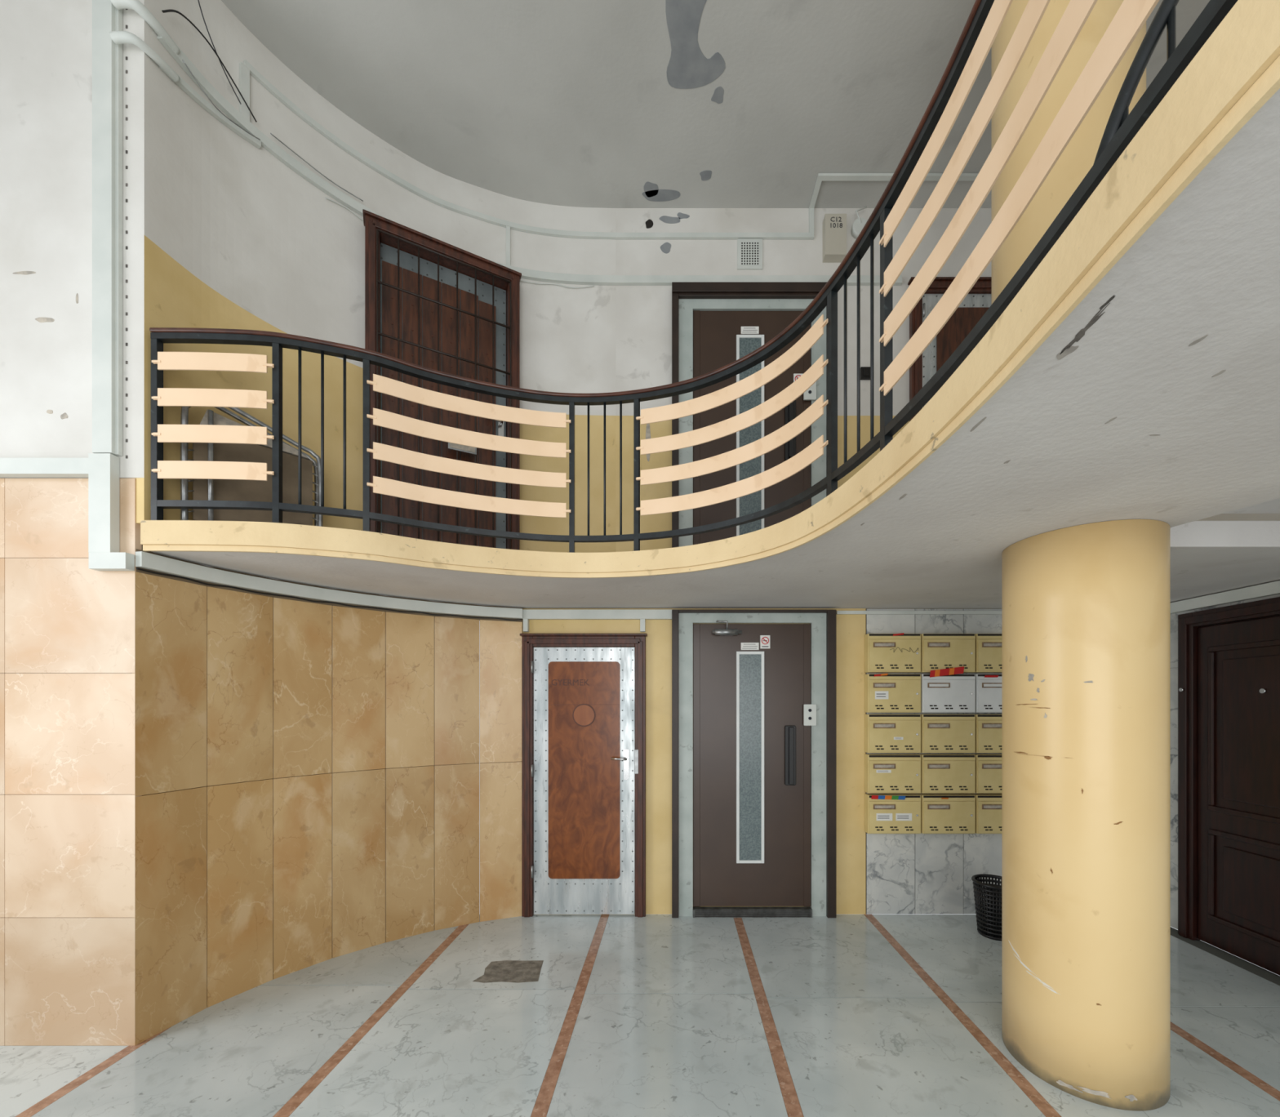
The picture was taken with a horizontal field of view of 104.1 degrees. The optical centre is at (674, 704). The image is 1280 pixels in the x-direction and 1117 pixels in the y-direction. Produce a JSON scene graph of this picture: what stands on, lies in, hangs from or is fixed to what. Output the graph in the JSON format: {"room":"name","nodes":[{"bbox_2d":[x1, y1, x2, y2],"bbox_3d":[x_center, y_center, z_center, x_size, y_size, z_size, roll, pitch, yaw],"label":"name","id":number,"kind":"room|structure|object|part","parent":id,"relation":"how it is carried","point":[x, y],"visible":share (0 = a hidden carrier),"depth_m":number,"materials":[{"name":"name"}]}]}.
{"room":"apartment building lobby","nodes":[
{"label":"apartment building lobby","id":0,"kind":"room"},
{"bbox_2d":[0,0,615,1045],"bbox_3d":[-2.431,-1.090,2.879,4.431,5.380,0.968,0,0,-22],"label":"wall","id":1,"kind":"structure","parent":0,"point":[210,795],"depth_m":2.65,"materials":[{"name":"beige stone"}]},
{"bbox_2d":[92,0,122,456],"bbox_3d":[-2.638,-2.470,2.317,0.105,2.616,0.033,0,0,0],"label":"cable trunking","id":2,"kind":"object","parent":1,"relation":"attached to","point":[107,55],"visible":0.94,"depth_m":2.30,"materials":[{"name":"plastic"}]},
{"bbox_2d":[161,8,257,122],"bbox_3d":[-2.389,-3.332,2.586,0.021,0.130,0.439,0,0,12],"label":"cable","id":3,"kind":"object","parent":1,"relation":"attached to","point":[169,10],"visible":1,"depth_m":2.56,"materials":[{"name":"black plastic"}]},
{"bbox_2d":[197,0,240,104],"bbox_3d":[-2.408,-3.489,2.640,0.006,0.423,0.288,0,0,9],"label":"cable","id":4,"kind":"object","parent":1,"relation":"attached to","point":[197,0],"visible":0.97,"depth_m":2.61,"materials":[{"name":"plastic"}]},
{"bbox_2d":[270,133,363,201],"bbox_3d":[-2.177,-3.267,3.051,0.024,0.021,0.477,0,0,39],"label":"cable","id":5,"kind":"object","parent":1,"relation":"attached to","point":[270,133],"visible":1,"depth_m":3.04,"materials":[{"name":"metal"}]},
{"bbox_2d":[0,453,671,631],"bbox_3d":[-2.176,-0.853,2.900,4.743,0.605,0.824,0,0,-24],"label":"cable trunking","id":6,"kind":"object","parent":1,"relation":"attached to","point":[101,469],"visible":0.98,"depth_m":2.41,"materials":[{"name":"plastic"}]},
{"bbox_2d":[136,567,522,620],"bbox_3d":[-1.941,-0.636,3.148,0.298,0.015,1.981,0,0,44],"label":"cable","id":7,"kind":"object","parent":6,"relation":"attached to","point":[137,568],"visible":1,"depth_m":3.01,"materials":[{"name":"black plastic"}]},
{"bbox_2d":[362,208,521,550],"bbox_3d":[-1.566,-1.995,3.430,0.984,2.288,0.142,0,0,-29],"label":"door","id":8,"kind":"structure","parent":1,"relation":"in","point":[430,302],"depth_m":3.42,"materials":[{"name":"brown wood"}]},
{"bbox_3d":[-1.613,-1.905,3.449,0.712,2.024,0.012,0,0,-29],"label":"wood panel","id":9,"kind":"part","parent":8,"relation":"part of","materials":[{"name":"brown wood"}]},
{"bbox_3d":[-1.455,-1.776,3.414,0.180,0.090,0.008,0,0,-29],"label":"letter plate","id":10,"kind":"part","parent":8,"relation":"part of","materials":[{"name":"metal"}]},
{"bbox_3d":[-1.296,-1.996,3.595,0.130,0.230,0.056,0,0,-29],"label":"handle","id":11,"kind":"part","parent":8,"relation":"part of","materials":[{"name":"silver metal"}]},
{"bbox_2d":[108,0,902,285],"bbox_3d":[-0.579,-3.150,3.450,4.565,0.216,0.934,0,0,-20],"label":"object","id":12,"kind":"object","parent":1,"relation":"attached to","point":[118,37],"visible":0.89,"depth_m":2.92,"materials":[{"name":"plastic"}]},
{"bbox_2d":[182,59,260,140],"bbox_3d":[-2.385,-3.149,2.631,0.017,0.066,0.357,0,0,16],"label":"cable","id":13,"kind":"object","parent":12,"relation":"hanging from","point":[182,60],"visible":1,"depth_m":2.60,"materials":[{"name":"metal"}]},
{"bbox_2d":[325,196,594,288],"bbox_3d":[-1.433,-3.165,3.532,1.705,0.026,0.198,0,0,-23],"label":"cable","id":14,"kind":"object","parent":12,"relation":"hanging from","point":[326,197],"visible":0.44,"depth_m":3.74,"materials":[{"name":"plastic"}]},
{"bbox_2d":[520,633,647,916],"bbox_3d":[-0.687,0.533,3.757,0.956,2.133,0.084,0,0,0],"label":"door","id":15,"kind":"structure","parent":1,"relation":"in","point":[584,695],"depth_m":3.77,"materials":[{"name":"brown wood"}]},
{"bbox_3d":[-0.686,0.497,3.767,0.542,1.641,0.014,0,0,0],"label":"wood panel","id":16,"kind":"part","parent":15,"relation":"part of","materials":[{"name":"brown wood"}]},
{"bbox_3d":[-0.412,0.455,3.743,0.130,0.230,0.056,0,0,0],"label":"handle","id":17,"kind":"part","parent":15,"relation":"part of","materials":[{"name":"silver metal"}]},
{"bbox_3d":[-0.288,0.430,3.740,0.026,0.180,0.006,0,0,0],"label":"strike plate","id":18,"kind":"part","parent":15,"relation":"part of","materials":[{"name":"metal"}]},
{"bbox_2d":[239,59,978,265],"bbox_3d":[0.191,-3.512,3.538,5.370,0.530,0.797,0,0,-9],"label":"cable trunking","id":19,"kind":"object","parent":1,"relation":"attached to","point":[246,68],"visible":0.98,"depth_m":3.57,"materials":[{"name":"plastic"}]},
{"bbox_2d":[0,914,1279,1116],"bbox_3d":[-0.515,1.650,0.650,8.170,0.101,6.301,0,0,0],"label":"floor","id":20,"kind":"structure","parent":0,"point":[537,1015],"depth_m":2.43,"materials":[{"name":"stone"}]},
{"bbox_2d":[971,873,1001,940],"bbox_3d":[2.225,1.412,3.470,0.278,0.376,0.278,0,0,0],"label":"waste bin","id":21,"kind":"object","parent":20,"relation":"on","point":[989,926],"visible":0.68,"depth_m":3.42,"materials":[{"name":"black plastic"}]},
{"bbox_2d":[1001,519,1170,1111],"bbox_3d":[1.827,0.436,2.253,0.585,2.328,0.585,0,0,0],"label":"column","id":22,"kind":"structure","parent":20,"relation":"on","point":[1086,608],"depth_m":2.02,"materials":[{"name":"yellow paint"}]},
{"bbox_2d":[221,0,1209,208],"bbox_3d":[-0.440,-3.839,1.150,8.320,0.122,5.500,0,0,0],"label":"ceiling","id":23,"kind":"structure","parent":0,"point":[600,104],"depth_m":3.05,"materials":[{"name":"grey paint"}]},
{"bbox_2d":[522,208,1001,914],"bbox_3d":[1.273,-1.090,3.899,4.894,5.380,0.202,0,0,0],"label":"wall","id":24,"kind":"structure","parent":0,"point":[877,873],"depth_m":3.80,"materials":[{"name":"white paint"}]},
{"bbox_2d":[140,0,1279,608],"bbox_3d":[0.527,-0.824,1.149,6.082,0.212,5.297,0,0,0],"label":"balcony","id":25,"kind":"object","parent":24,"relation":"attached to","point":[1134,373],"visible":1,"depth_m":1.42,"materials":[{"name":"paint"}]},
{"bbox_2d":[180,406,323,526],"bbox_3d":[-2.209,-1.208,2.636,0.128,0.689,0.572,0,0,43],"label":"stair railing","id":26,"kind":"object","parent":25,"relation":"on","point":[202,489],"visible":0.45,"depth_m":2.60,"materials":[{"name":"metal"}]},
{"bbox_3d":[-2.295,-1.157,2.465,0.020,0.588,0.020,0,0,20],"label":"leg","id":27,"kind":"part","parent":26,"relation":"part of","materials":[{"name":"metal"}]},
{"bbox_2d":[149,0,1237,552],"bbox_3d":[0.029,-1.313,1.175,2.353,0.913,5.051,0,0,-40],"label":"balcony railing","id":28,"kind":"object","parent":25,"relation":"on","point":[985,19],"visible":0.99,"depth_m":2.28,"materials":[{"name":"beige wood"}]},
{"bbox_3d":[-2.450,-1.289,2.363,0.037,0.864,0.042,0,0,0],"label":"post","id":29,"kind":"part","parent":28,"relation":"part of","materials":[{"name":"black metal"}]},
{"bbox_3d":[-1.906,-1.289,2.391,0.044,0.864,0.042,0,0,-11],"label":"post","id":30,"kind":"part","parent":28,"relation":"part of","materials":[{"name":"black metal"}]},
{"bbox_3d":[-1.548,-1.289,2.503,0.044,0.864,0.042,0,0,-24],"label":"post","id":31,"kind":"part","parent":28,"relation":"part of","materials":[{"name":"black metal"}]},
{"bbox_3d":[0.029,-1.760,1.174,2.353,0.019,5.050,0,0,-40],"label":"handrail","id":32,"kind":"part","parent":28,"relation":"part of","materials":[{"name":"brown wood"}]},
{"bbox_3d":[-0.589,-1.289,2.856,0.044,0.864,0.042,0,0,-3],"label":"post","id":33,"kind":"part","parent":28,"relation":"part of","materials":[{"name":"black metal"}]},
{"bbox_3d":[0.028,-1.736,1.173,2.342,0.028,5.043,0,0,-40],"label":"rail","id":34,"kind":"part","parent":28,"relation":"part of","materials":[{"name":"black metal"}]},
{"bbox_3d":[-0.215,-1.289,2.826,0.044,0.864,0.042,0,0,12],"label":"post","id":35,"kind":"part","parent":28,"relation":"part of","materials":[{"name":"black metal"}]},
{"bbox_3d":[0.661,-1.289,2.092,0.042,0.864,0.044,0,0,-19],"label":"post","id":36,"kind":"part","parent":28,"relation":"part of","materials":[{"name":"black metal"}]},
{"bbox_3d":[0.741,-1.289,1.745,0.042,0.864,0.044,0,0,-9],"label":"post","id":37,"kind":"part","parent":28,"relation":"part of","materials":[{"name":"black metal"}]},
{"bbox_2d":[991,0,1146,303],"bbox_3d":[1.752,-2.315,2.250,0.546,2.928,0.546,0,0,0],"label":"column","id":38,"kind":"structure","parent":25,"relation":"on","point":[1077,158],"depth_m":2.07,"materials":[{"name":"yellow paint"}]},
{"bbox_2d":[1093,0,1179,164],"bbox_3d":[1.572,-1.883,1.223,0.115,2.060,1.021,0,0,-41],"label":"stair railing","id":39,"kind":"object","parent":25,"relation":"on","point":[1165,15],"visible":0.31,"depth_m":1.43,"materials":[{"name":"black metal"}]},
{"bbox_2d":[671,281,826,547],"bbox_3d":[0.594,-2.001,3.759,1.232,2.300,0.080,0,0,0],"label":"door","id":40,"kind":"structure","parent":24,"relation":"in","point":[715,325],"depth_m":3.77,"materials":[{"name":"metal"}]},
{"bbox_3d":[0.871,-2.066,3.750,0.082,0.450,0.052,0,0,0],"label":"handle","id":41,"kind":"part","parent":40,"relation":"part of","materials":[{"name":"black plastic"}]},
{"bbox_3d":[1.016,-2.371,3.758,0.092,0.160,0.030,0,0,0],"label":"control plate","id":42,"kind":"part","parent":40,"relation":"part of","materials":[{"name":"plastic"}]},
{"bbox_2d":[737,239,762,270],"bbox_3d":[0.570,-3.422,3.792,0.190,0.225,0.014,0,0,0],"label":"air vent","id":43,"kind":"object","parent":24,"relation":"in","point":[749,251],"visible":1,"depth_m":3.79,"materials":[{"name":"plastic"}]},
{"bbox_2d":[671,609,835,917],"bbox_3d":[0.594,0.445,3.753,1.232,2.310,0.092,0,0,0],"label":"door","id":44,"kind":"structure","parent":24,"relation":"in","point":[753,691],"depth_m":3.77,"materials":[{"name":"metal"}]},
{"bbox_3d":[0.584,1.570,3.768,0.895,0.060,0.062,0,0,0],"label":"sill","id":45,"kind":"part","parent":44,"relation":"part of","materials":[{"name":"metal"}]},
{"bbox_3d":[0.871,0.385,3.750,0.082,0.450,0.052,0,0,0],"label":"handle","id":46,"kind":"part","parent":44,"relation":"part of","materials":[{"name":"black plastic"}]},
{"bbox_3d":[1.016,0.080,3.758,0.092,0.160,0.030,0,0,0],"label":"control plate","id":47,"kind":"part","parent":44,"relation":"part of","materials":[{"name":"plastic"}]},
{"bbox_2d":[822,213,846,262],"bbox_3d":[1.205,-3.518,3.764,0.160,0.305,0.071,0,0,0],"label":"junction box","id":48,"kind":"object","parent":24,"relation":"attached to","point":[834,225],"visible":1,"depth_m":3.73,"materials":[{"name":"white plastic"}]},
{"bbox_2d":[850,205,866,239],"bbox_3d":[1.400,-3.643,3.767,0.120,0.205,0.065,0,0,0],"label":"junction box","id":49,"kind":"object","parent":24,"relation":"attached to","point":[859,224],"visible":0.74,"depth_m":3.75,"materials":[{"name":"plastic"}]},
{"bbox_2d":[860,366,870,379],"bbox_3d":[1.450,-2.515,3.787,0.080,0.090,0.025,0,0,0],"label":"light switch","id":50,"kind":"object","parent":24,"relation":"attached to","point":[864,371],"visible":0.77,"depth_m":3.78,"materials":[{"name":"black plastic"}]},
{"bbox_2d":[864,793,920,833],"bbox_3d":[1.640,0.822,3.753,0.396,0.288,0.092,0,0,0],"label":"mailbox","id":51,"kind":"object","parent":24,"relation":"attached to","point":[912,802],"visible":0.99,"depth_m":3.71,"materials":[{"name":"yellow metal"}]},
{"bbox_2d":[876,813,892,820],"bbox_3d":[1.560,0.839,3.712,0.120,0.055,0.002,0,0,0],"label":"sticker","id":52,"kind":"object","parent":51,"relation":"attached to","point":[880,816],"visible":1,"depth_m":3.71,"materials":[{"name":"paper"}]},
{"bbox_3d":[1.560,0.762,3.710,0.165,0.037,0.004,0,0,0],"label":"name plate","id":53,"kind":"part","parent":51,"relation":"part of","materials":[{"name":"white paper"}]},
{"bbox_2d":[871,795,905,799],"bbox_3d":[1.585,0.692,3.701,0.250,0.035,0.013,0,0,0],"label":"flyer","id":54,"kind":"object","parent":51,"relation":"attached to","point":[873,797],"visible":1,"depth_m":3.70,"materials":[{"name":"multicoloured paper"}]},
{"bbox_2d":[895,813,911,820],"bbox_3d":[1.705,0.839,3.712,0.120,0.055,0.002,0,0,0],"label":"sticker","id":55,"kind":"object","parent":51,"relation":"attached to","point":[899,816],"visible":1,"depth_m":3.71,"materials":[{"name":"paper"}]},
{"bbox_2d":[864,753,920,793],"bbox_3d":[1.640,0.520,3.753,0.396,0.288,0.092,0,0,0],"label":"mailbox","id":56,"kind":"object","parent":24,"relation":"attached to","point":[904,777],"visible":1,"depth_m":3.71,"materials":[{"name":"yellow metal"}]},
{"bbox_2d":[876,769,891,772],"bbox_3d":[1.555,0.498,3.712,0.110,0.022,0.002,0,0,0],"label":"sticker","id":57,"kind":"object","parent":56,"relation":"attached to","point":[877,771],"visible":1,"depth_m":3.71,"materials":[{"name":"paper"}]},
{"bbox_3d":[1.560,0.461,3.710,0.165,0.037,0.004,0,0,0],"label":"name plate","id":58,"kind":"part","parent":56,"relation":"part of","materials":[{"name":"brown metal"}]},
{"bbox_2d":[864,714,920,752],"bbox_3d":[1.640,0.219,3.753,0.396,0.288,0.092,0,0,0],"label":"mailbox","id":59,"kind":"object","parent":24,"relation":"attached to","point":[880,730],"visible":1,"depth_m":3.71,"materials":[{"name":"yellow metal"}]},
{"bbox_3d":[1.560,0.160,3.710,0.165,0.037,0.004,0,0,0],"label":"name plate","id":60,"kind":"part","parent":59,"relation":"part of","materials":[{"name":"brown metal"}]},
{"bbox_2d":[893,737,902,739],"bbox_3d":[1.665,0.253,3.712,0.070,0.020,0.002,0,0,0],"label":"sticker","id":61,"kind":"object","parent":59,"relation":"attached to","point":[895,738],"visible":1,"depth_m":3.71,"materials":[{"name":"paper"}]},
{"bbox_2d":[864,673,920,712],"bbox_3d":[1.640,-0.083,3.753,0.396,0.288,0.092,0,0,0],"label":"mailbox","id":62,"kind":"object","parent":24,"relation":"attached to","point":[904,690],"visible":1,"depth_m":3.71,"materials":[{"name":"yellow metal"}]},
{"bbox_2d":[874,673,888,676],"bbox_3d":[1.530,-0.218,3.701,0.100,0.024,0.013,0,0,0],"label":"flyer","id":63,"kind":"object","parent":62,"relation":"attached to","point":[880,674],"visible":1,"depth_m":3.70,"materials":[{"name":"orange paper"}]},
{"bbox_2d":[875,690,888,698],"bbox_3d":[1.540,-0.069,3.712,0.100,0.060,0.002,0,0,0],"label":"sticker","id":64,"kind":"object","parent":62,"relation":"attached to","point":[878,694],"visible":1,"depth_m":3.71,"materials":[{"name":"paper"}]},
{"bbox_3d":[1.560,-0.142,3.710,0.165,0.037,0.004,0,0,0],"label":"name plate","id":65,"kind":"part","parent":62,"relation":"part of","materials":[{"name":"grey paper"}]},
{"bbox_2d":[864,633,920,672],"bbox_3d":[1.640,-0.384,3.753,0.396,0.288,0.092,0,0,0],"label":"mailbox","id":66,"kind":"object","parent":24,"relation":"attached to","point":[879,657],"visible":1,"depth_m":3.71,"materials":[{"name":"yellow metal"}]},
{"bbox_3d":[1.560,-0.444,3.710,0.165,0.037,0.004,0,0,0],"label":"name plate","id":67,"kind":"part","parent":66,"relation":"part of","materials":[{"name":"grey paper"}]},
{"bbox_2d":[836,610,1001,613],"bbox_3d":[2.377,-0.698,3.789,2.295,0.025,0.018,0,0,0],"label":"cable trunking","id":68,"kind":"object","parent":24,"relation":"attached to","point":[837,611],"visible":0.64,"depth_m":3.78,"materials":[{"name":"plastic"}]},
{"bbox_2d":[917,793,975,833],"bbox_3d":[2.045,0.822,3.753,0.396,0.288,0.092,0,0,0],"label":"mailbox","id":69,"kind":"object","parent":24,"relation":"attached to","point":[956,814],"visible":0.98,"depth_m":3.71,"materials":[{"name":"yellow metal"}]},
{"bbox_3d":[1.964,0.762,3.710,0.165,0.037,0.004,0,0,0],"label":"name plate","id":70,"kind":"part","parent":69,"relation":"part of","materials":[{"name":"brown metal"}]},
{"bbox_2d":[917,753,975,793],"bbox_3d":[2.045,0.520,3.753,0.396,0.288,0.092,0,0,0],"label":"mailbox","id":71,"kind":"object","parent":24,"relation":"attached to","point":[940,773],"visible":0.99,"depth_m":3.71,"materials":[{"name":"yellow metal"}]},
{"bbox_3d":[1.964,0.461,3.710,0.165,0.037,0.004,0,0,0],"label":"name plate","id":72,"kind":"part","parent":71,"relation":"part of","materials":[{"name":"brown metal"}]},
{"bbox_2d":[919,633,975,672],"bbox_3d":[2.045,-0.384,3.753,0.396,0.288,0.092,0,0,0],"label":"mailbox","id":73,"kind":"object","parent":24,"relation":"attached to","point":[938,651],"visible":0.98,"depth_m":3.71,"materials":[{"name":"yellow metal"}]},
{"bbox_3d":[1.964,-0.444,3.710,0.165,0.037,0.004,0,0,0],"label":"name plate","id":74,"kind":"part","parent":73,"relation":"part of","materials":[{"name":"grey paper"}]},
{"bbox_2d":[920,714,975,752],"bbox_3d":[2.045,0.219,3.753,0.396,0.288,0.092,0,0,0],"label":"mailbox","id":75,"kind":"object","parent":24,"relation":"attached to","point":[940,733],"visible":0.99,"depth_m":3.71,"materials":[{"name":"yellow metal"}]},
{"bbox_3d":[1.964,0.160,3.710,0.165,0.037,0.004,0,0,0],"label":"name plate","id":76,"kind":"part","parent":75,"relation":"part of","materials":[{"name":"brown metal"}]},
{"bbox_2d":[920,673,975,712],"bbox_3d":[2.045,-0.083,3.753,0.396,0.288,0.092,0,0,0],"label":"mailbox","id":77,"kind":"object","parent":24,"relation":"attached to","point":[953,693],"visible":0.97,"depth_m":3.71,"materials":[{"name":"silver metal"}]},
{"bbox_3d":[1.964,-0.142,3.710,0.165,0.037,0.004,0,0,0],"label":"name plate","id":78,"kind":"part","parent":77,"relation":"part of","materials":[{"name":"brown metal"}]},
{"bbox_2d":[929,666,964,677],"bbox_3d":[2.020,-0.240,3.701,0.250,0.080,0.013,0,0,0],"label":"flyer","id":79,"kind":"object","parent":77,"relation":"attached to","point":[956,670],"visible":1,"depth_m":3.70,"materials":[{"name":"red paper"}]},
{"bbox_2d":[907,276,991,421],"bbox_3d":[2.260,-2.030,3.757,0.974,2.358,0.084,0,0,0],"label":"door","id":80,"kind":"structure","parent":24,"relation":"in","point":[978,300],"depth_m":3.77,"materials":[{"name":"brown wood"}]},
{"bbox_3d":[2.261,-2.066,3.767,0.560,1.866,0.014,0,0,0],"label":"wood panel","id":81,"kind":"part","parent":80,"relation":"part of","materials":[{"name":"brown wood"}]},
{"bbox_2d":[970,753,1001,793],"bbox_3d":[2.450,0.520,3.753,0.396,0.288,0.092,0,0,0],"label":"mailbox","id":82,"kind":"object","parent":24,"relation":"attached to","point":[988,766],"visible":0.36,"depth_m":3.71,"materials":[{"name":"yellow metal"}]},
{"bbox_3d":[2.450,0.539,3.714,0.380,0.235,0.014,0,0,0],"label":"door","id":83,"kind":"part","parent":82,"relation":"part of","materials":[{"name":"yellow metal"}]},
{"bbox_3d":[2.369,0.461,3.710,0.165,0.037,0.004,0,0,0],"label":"name plate","id":84,"kind":"part","parent":82,"relation":"part of","materials":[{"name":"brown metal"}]},
{"bbox_2d":[971,793,1001,833],"bbox_3d":[2.450,0.822,3.753,0.396,0.288,0.092,0,0,0],"label":"mailbox","id":85,"kind":"object","parent":24,"relation":"attached to","point":[988,806],"visible":0.41,"depth_m":3.71,"materials":[{"name":"yellow metal"}]},
{"bbox_3d":[2.450,0.841,3.714,0.380,0.235,0.014,0,0,0],"label":"door","id":86,"kind":"part","parent":85,"relation":"part of","materials":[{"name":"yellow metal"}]},
{"bbox_3d":[2.369,0.762,3.710,0.165,0.037,0.004,0,0,0],"label":"name plate","id":87,"kind":"part","parent":85,"relation":"part of","materials":[{"name":"brown metal"}]},
{"bbox_2d":[973,633,1001,672],"bbox_3d":[2.450,-0.384,3.753,0.396,0.288,0.092,0,0,0],"label":"mailbox","id":88,"kind":"object","parent":24,"relation":"attached to","point":[988,646],"visible":0.32,"depth_m":3.71,"materials":[{"name":"yellow metal"}]},
{"bbox_3d":[2.450,-0.365,3.714,0.380,0.235,0.014,0,0,0],"label":"door","id":89,"kind":"part","parent":88,"relation":"part of","materials":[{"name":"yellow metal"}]},
{"bbox_3d":[2.369,-0.444,3.710,0.165,0.037,0.004,0,0,0],"label":"name plate","id":90,"kind":"part","parent":88,"relation":"part of","materials":[{"name":"grey paper"}]},
{"bbox_2d":[975,714,1001,752],"bbox_3d":[2.450,0.219,3.753,0.396,0.288,0.092,0,0,0],"label":"mailbox","id":91,"kind":"object","parent":24,"relation":"attached to","point":[988,726],"visible":0.32,"depth_m":3.71,"materials":[{"name":"yellow metal"}]},
{"bbox_3d":[2.369,0.160,3.710,0.165,0.037,0.004,0,0,0],"label":"name plate","id":92,"kind":"part","parent":91,"relation":"part of","materials":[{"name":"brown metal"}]},
{"bbox_2d":[975,673,1001,712],"bbox_3d":[2.450,-0.083,3.753,0.396,0.288,0.092,0,0,0],"label":"mailbox","id":93,"kind":"object","parent":24,"relation":"attached to","point":[988,690],"visible":0.3,"depth_m":3.71,"materials":[{"name":"silver metal"}]},
{"bbox_2d":[984,675,998,677],"bbox_3d":[2.350,-0.208,3.701,0.100,0.015,0.013,0,0,0],"label":"flyer","id":94,"kind":"object","parent":93,"relation":"attached to","point":[985,676],"visible":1,"depth_m":3.70,"materials":[{"name":"red paper"}]},
{"bbox_3d":[2.369,-0.142,3.710,0.165,0.037,0.004,0,0,0],"label":"name plate","id":95,"kind":"part","parent":93,"relation":"part of","materials":[{"name":"brown metal"}]},
{"bbox_2d":[1170,513,1279,928],"bbox_3d":[3.645,-1.090,1.100,0.150,5.380,5.400,0,0,0],"label":"wall","id":96,"kind":"structure","parent":0,"point":[1222,517],"depth_m":3.55,"materials":[{"name":"white stone"}]},
{"bbox_2d":[1170,580,1279,613],"bbox_3d":[3.549,-0.686,1.198,0.038,0.072,5.197,0,0,0],"label":"cable trunking","id":97,"kind":"object","parent":96,"relation":"attached to","point":[1270,588],"visible":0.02,"depth_m":3.18,"materials":[{"name":"plastic"}]},
{"bbox_2d":[1177,596,1279,975],"bbox_3d":[3.524,0.487,2.980,0.090,2.225,1.000,0,0,0],"label":"door","id":98,"kind":"structure","parent":96,"relation":"in","point":[1228,671],"depth_m":3.16,"materials":[{"name":"brown wood"}]}
]}

